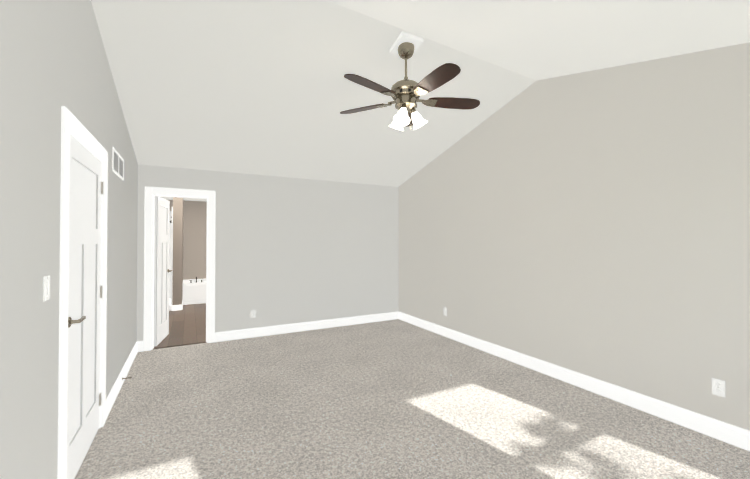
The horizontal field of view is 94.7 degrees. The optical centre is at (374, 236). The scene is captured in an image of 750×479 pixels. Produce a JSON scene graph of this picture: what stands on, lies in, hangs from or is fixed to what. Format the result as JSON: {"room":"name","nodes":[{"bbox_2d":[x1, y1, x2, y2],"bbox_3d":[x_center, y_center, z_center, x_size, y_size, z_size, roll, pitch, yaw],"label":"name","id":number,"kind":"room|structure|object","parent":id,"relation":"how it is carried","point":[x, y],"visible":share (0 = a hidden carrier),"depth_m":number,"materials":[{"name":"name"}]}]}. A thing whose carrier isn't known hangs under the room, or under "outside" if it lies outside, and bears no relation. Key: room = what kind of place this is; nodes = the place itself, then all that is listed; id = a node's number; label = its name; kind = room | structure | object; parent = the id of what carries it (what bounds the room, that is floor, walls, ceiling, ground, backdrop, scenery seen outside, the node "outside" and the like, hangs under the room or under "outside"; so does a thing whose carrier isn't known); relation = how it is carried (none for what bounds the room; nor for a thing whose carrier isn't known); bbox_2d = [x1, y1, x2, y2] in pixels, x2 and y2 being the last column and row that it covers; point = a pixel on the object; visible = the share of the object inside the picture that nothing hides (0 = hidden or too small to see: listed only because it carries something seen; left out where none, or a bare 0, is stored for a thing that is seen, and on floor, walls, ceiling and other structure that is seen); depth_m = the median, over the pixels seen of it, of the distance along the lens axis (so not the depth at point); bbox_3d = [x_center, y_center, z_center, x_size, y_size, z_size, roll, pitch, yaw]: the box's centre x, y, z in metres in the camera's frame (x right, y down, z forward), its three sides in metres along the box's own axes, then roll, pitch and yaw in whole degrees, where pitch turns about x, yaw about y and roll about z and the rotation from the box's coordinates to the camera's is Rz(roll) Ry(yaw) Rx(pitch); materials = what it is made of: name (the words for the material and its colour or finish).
{"room":"empty bedroom","nodes":[
{"label":"empty bedroom","id":0,"kind":"room"},
{"bbox_2d":[0,0,137,478],"bbox_3d":[-1.758,-0.147,1.888,0.120,3.220,6.070,0,-1,-28],"label":"wall","id":1,"kind":"structure","parent":0,"point":[53,58],"depth_m":1.60,"materials":[{"name":"grey paint"}]},
{"bbox_2d":[43,275,49,301],"bbox_3d":[-1.551,0.245,1.637,0.012,0.115,0.070,0,-1,-28],"label":"switch plate","id":2,"kind":"object","parent":1,"relation":"attached to","point":[46,288],"visible":0.98,"depth_m":1.62,"materials":[{"name":"white plastic"}]},
{"bbox_2d":[57,106,107,478],"bbox_3d":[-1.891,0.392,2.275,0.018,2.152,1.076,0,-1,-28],"label":"door frame","id":3,"kind":"structure","parent":1,"relation":"attached to","point":[72,123],"depth_m":1.85,"materials":[{"name":"white wood"}]},
{"bbox_2d":[66,134,103,478],"bbox_3d":[-1.898,0.438,2.283,0.089,2.030,0.890,0,-1,-28],"label":"closet door leaf","id":4,"kind":"structure","parent":1,"relation":"in","point":[84,394],"depth_m":2.23,"materials":[{"name":"white wood"}]},
{"bbox_2d":[112,147,123,180],"bbox_3d":[-2.413,-0.671,3.251,0.008,0.210,0.560,0,-1,-28],"label":"air vent","id":5,"kind":"object","parent":1,"relation":"in","point":[117,164],"visible":1,"depth_m":3.22,"materials":[{"name":"white metal"}]},
{"bbox_2d":[106,341,141,418],"bbox_3d":[-2.605,1.416,3.608,0.030,0.135,1.967,0,-1,-28],"label":"baseboard","id":6,"kind":"structure","parent":1,"relation":"attached to","point":[111,398],"depth_m":3.40,"materials":[{"name":"white wood"}]},
{"bbox_2d":[172,197,183,304],"bbox_3d":[-4.460,0.324,7.838,0.170,2.442,1.480,0,-1,-28],"label":"wall","id":7,"kind":"structure","parent":0,"point":[177,202],"depth_m":7.19,"materials":[{"name":"beige paint"}]},
{"bbox_2d":[169,207,172,310],"bbox_3d":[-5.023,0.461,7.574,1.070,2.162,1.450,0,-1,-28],"label":"door frame","id":8,"kind":"structure","parent":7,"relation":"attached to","point":[170,257],"depth_m":8.37,"materials":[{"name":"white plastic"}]},
{"bbox_2d":[172,300,182,310],"bbox_3d":[-2.883,1.475,6.628,1.842,0.112,3.380,0,-1,-28],"label":"baseboard","id":9,"kind":"structure","parent":7,"relation":"attached to","point":[176,307],"depth_m":7.17,"materials":[{"name":"white wood"}]},
{"bbox_2d":[153,303,206,348],"bbox_3d":[-3.578,1.577,6.804,3.100,0.088,4.350,0,-1,-28],"label":"floor","id":10,"kind":"structure","parent":0,"point":[187,324],"depth_m":5.76,"materials":[{"name":"brown wood"}]},
{"bbox_2d":[182,277,205,304],"bbox_3d":[-3.825,1.248,8.530,1.613,0.616,0.874,0,-1,-28],"label":"bathtub","id":11,"kind":"object","parent":10,"relation":"on","point":[194,291],"visible":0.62,"depth_m":7.90,"materials":[{"name":"white ceramic"}]},
{"bbox_2d":[159,196,206,201],"bbox_3d":[-3.550,-0.960,6.781,3.100,0.100,4.470,0,-1,-28],"label":"ceiling","id":12,"kind":"structure","parent":0,"point":[186,199],"depth_m":8.36,"materials":[{"name":"white paint"}]},
{"bbox_2d":[168,200,206,279],"bbox_3d":[-4.575,0.334,8.696,2.880,2.442,0.100,0,-1,-28],"label":"wall","id":13,"kind":"structure","parent":0,"point":[189,236],"depth_m":8.67,"materials":[{"name":"beige paint"}]},
{"bbox_2d":[137,164,397,340],"bbox_3d":[-1.354,0.290,5.476,3.990,2.430,0.120,0,-1,-28],"label":"wall","id":14,"kind":"structure","parent":0,"point":[288,250],"depth_m":5.43,"materials":[{"name":"grey paint"}]},
{"bbox_2d":[154,196,171,345],"bbox_3d":[-3.050,0.472,4.983,0.197,2.030,0.635,0,-1,-28],"label":"door leaf","id":15,"kind":"structure","parent":14,"relation":"in","point":[161,295],"depth_m":4.92,"materials":[{"name":"white wood"}]},
{"bbox_2d":[143,187,215,350],"bbox_3d":[-2.674,0.422,4.766,0.845,2.149,0.156,0,-1,-28],"label":"door frame","id":16,"kind":"structure","parent":14,"relation":"attached to","point":[148,200],"depth_m":4.63,"materials":[{"name":"white wood"}]},
{"bbox_2d":[251,310,255,317],"bbox_3d":[-1.815,1.156,5.146,0.070,0.115,0.008,0,-1,-28],"label":"outlet","id":17,"kind":"object","parent":14,"relation":"attached to","point":[253,313],"visible":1,"depth_m":5.14,"materials":[{"name":"white plastic"}]},
{"bbox_2d":[215,311,397,341],"bbox_3d":[-0.930,1.439,5.614,3.040,0.135,0.014,0,-1,-28],"label":"baseboard","id":18,"kind":"structure","parent":14,"relation":"attached to","point":[312,325],"depth_m":5.47,"materials":[{"name":"white wood"}]},
{"bbox_2d":[91,0,536,186],"bbox_3d":[-0.627,-1.369,4.141,4.230,0.923,3.194,0,-1,-28],"label":"ceiling slope","id":19,"kind":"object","parent":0,"point":[261,87],"visible":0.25,"depth_m":3.45,"materials":[{"name":"white paint"}]},
{"bbox_2d":[340,31,479,130],"bbox_3d":[0.295,-1.341,3.022,1.319,0.797,1.273,0,-1,-28],"label":"ceiling fan","id":20,"kind":"object","parent":19,"relation":"hanging from","point":[405,93],"visible":1,"depth_m":3.00,"materials":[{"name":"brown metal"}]},
{"bbox_2d":[74,319,749,478],"bbox_3d":[0.076,1.524,2.796,4.230,0.100,5.970,0,-1,-28],"label":"floor carpet","id":21,"kind":"object","parent":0,"point":[394,399],"visible":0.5,"depth_m":2.76,"materials":[{"name":"grey carpet"}]},
{"bbox_2d":[327,0,749,79],"bbox_3d":[0.763,-1.427,1.551,4.230,0.867,3.067,0,-1,-28],"label":"ceiling slope","id":22,"kind":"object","parent":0,"point":[539,39],"visible":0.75,"depth_m":2.54,"materials":[{"name":"white paint"}]},
{"bbox_2d":[398,42,749,430],"bbox_3d":[1.863,-0.124,3.831,0.120,3.220,6.070,0,-1,-28],"label":"wall","id":23,"kind":"structure","parent":0,"point":[594,224],"depth_m":3.17,"materials":[{"name":"grey paint"}]},
{"bbox_2d":[443,307,446,315],"bbox_3d":[1.053,1.130,5.192,0.008,0.115,0.070,0,-1,-28],"label":"outlet","id":24,"kind":"object","parent":23,"relation":"attached to","point":[444,311],"visible":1,"depth_m":5.19,"materials":[{"name":"white plastic"}]},
{"bbox_2d":[398,311,749,450],"bbox_3d":[1.804,1.418,3.782,0.014,0.135,5.830,0,-1,-28],"label":"baseboard","id":25,"kind":"structure","parent":23,"relation":"attached to","point":[739,437],"depth_m":3.13,"materials":[{"name":"white wood"}]},
{"bbox_2d":[712,378,724,396],"bbox_3d":[2.493,1.099,2.509,0.008,0.115,0.070,0,-1,-28],"label":"outlet","id":26,"kind":"object","parent":23,"relation":"attached to","point":[718,387],"visible":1,"depth_m":2.50,"materials":[{"name":"white plastic"}]}
]}

